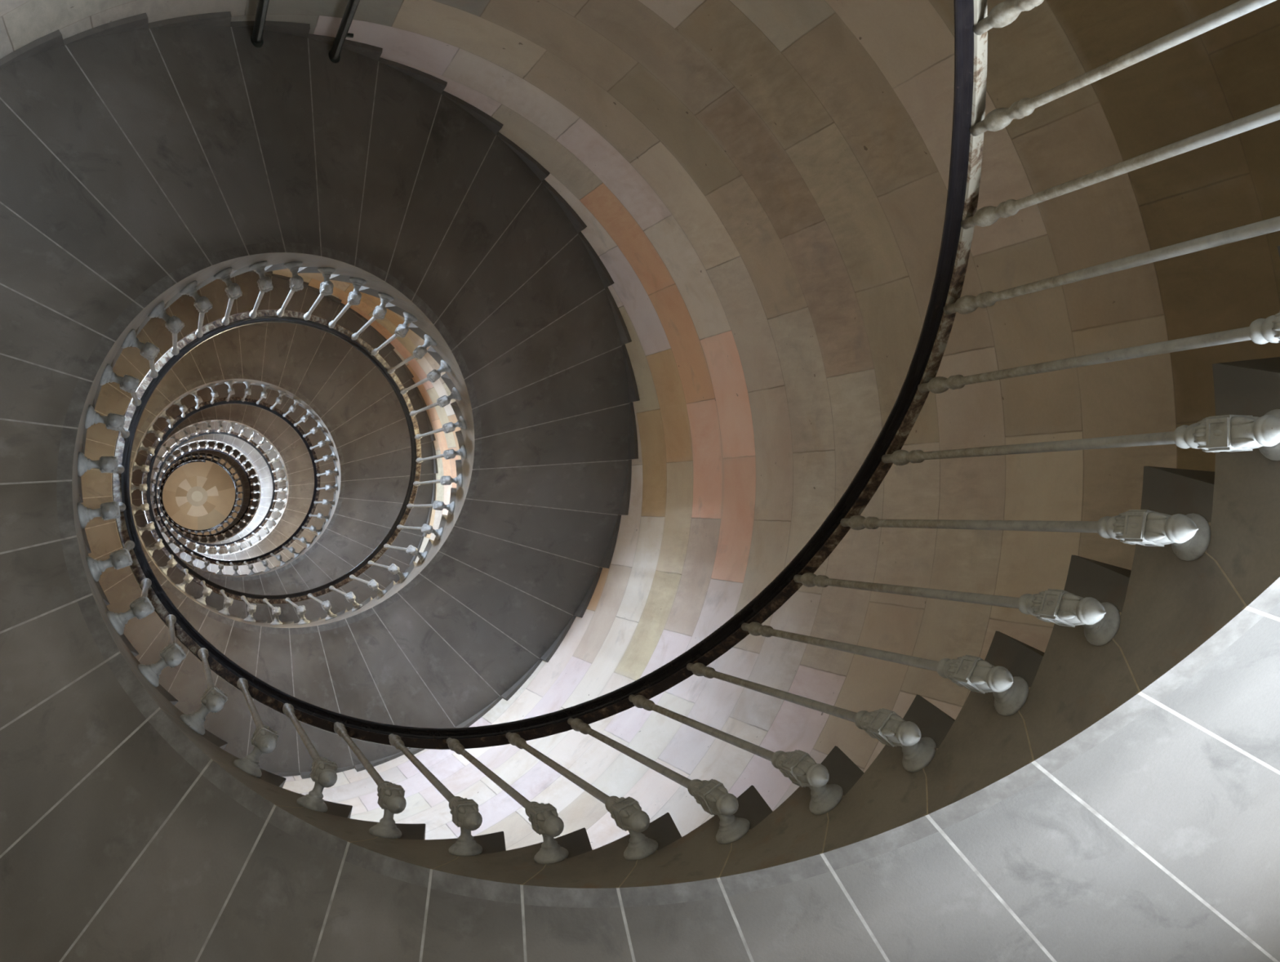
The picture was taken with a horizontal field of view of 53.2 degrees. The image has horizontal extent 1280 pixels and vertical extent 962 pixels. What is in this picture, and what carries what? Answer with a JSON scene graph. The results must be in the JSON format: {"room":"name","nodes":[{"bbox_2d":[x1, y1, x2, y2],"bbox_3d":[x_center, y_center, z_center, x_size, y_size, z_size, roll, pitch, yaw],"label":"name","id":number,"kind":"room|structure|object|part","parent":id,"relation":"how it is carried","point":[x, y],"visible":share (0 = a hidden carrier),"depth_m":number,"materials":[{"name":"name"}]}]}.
{"room":"spiral staircase","nodes":[
{"label":"spiral staircase","id":0,"kind":"room"},
{"bbox_2d":[162,455,242,534],"bbox_3d":[-12.006,0.414,34.625,4.637,0.620,4.637,-1,-90,-20],"label":"ceiling","id":1,"kind":"structure","parent":0,"point":[197,495],"depth_m":34.61,"materials":[{"name":"stone"}]},
{"bbox_2d":[0,0,1279,849],"bbox_3d":[-5.359,0.136,16.592,5.898,37.863,5.898,-1,-90,-20],"label":"wall","id":2,"kind":"structure","parent":0,"point":[760,187],"depth_m":5.07,"materials":[{"name":"stone"}]},
{"bbox_3d":[1.232,-0.141,-1.287,5.837,0.250,5.837,-1,-90,-20],"label":"floor","id":3,"kind":"structure","parent":0,"visible":0},
{"bbox_2d":[0,11,1279,961],"bbox_3d":[-4.846,0.114,15.201,4.035,34.899,4.035,33,-101,-17],"label":"spiral staircase","id":4,"kind":"structure","parent":3,"relation":"on","point":[1128,810],"depth_m":4.06,"materials":[{"name":"stone"}]},
{"bbox_2d":[250,0,269,47],"bbox_3d":[-0.685,-1.988,2.904,0.090,5.865,0.090,-11,-87,-20],"label":"metal post","id":5,"kind":"object","parent":4,"relation":"on","point":[256,38],"visible":1,"depth_m":5.39,"materials":[{"name":"black metal"}]},
{"bbox_3d":[-1.692,-1.945,5.635,0.064,0.043,0.064,-11,-87,-20],"label":"head plate","id":6,"kind":"part","parent":5,"relation":"part of","materials":[{"name":"black metal"}]},
{"bbox_2d":[328,0,359,63],"bbox_3d":[-0.410,-2.017,3.197,0.095,5.875,0.090,0,-91,-20],"label":"metal post","id":7,"kind":"object","parent":4,"relation":"on","point":[334,55],"visible":1,"depth_m":5.58,"materials":[{"name":"black metal"}]},
{"bbox_3d":[-1.421,-1.974,5.932,0.064,0.043,0.064,0,-91,-20],"label":"head plate","id":8,"kind":"part","parent":7,"relation":"part of","materials":[{"name":"black metal"}]},
{"bbox_2d":[77,0,1279,863],"bbox_3d":[-5.064,0.123,15.792,2.002,35.720,2.002,-16,-85,-20],"label":"stair railing","id":9,"kind":"object","parent":4,"relation":"on","point":[1188,535],"visible":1,"depth_m":3.12,"materials":[{"name":"silver metal"}]},
{"bbox_3d":[-5.232,0.130,16.236,1.905,34.772,1.876,-1,-90,-20],"label":"handrail","id":10,"kind":"part","parent":9,"relation":"part of","materials":[{"name":"black paint"}]}
]}

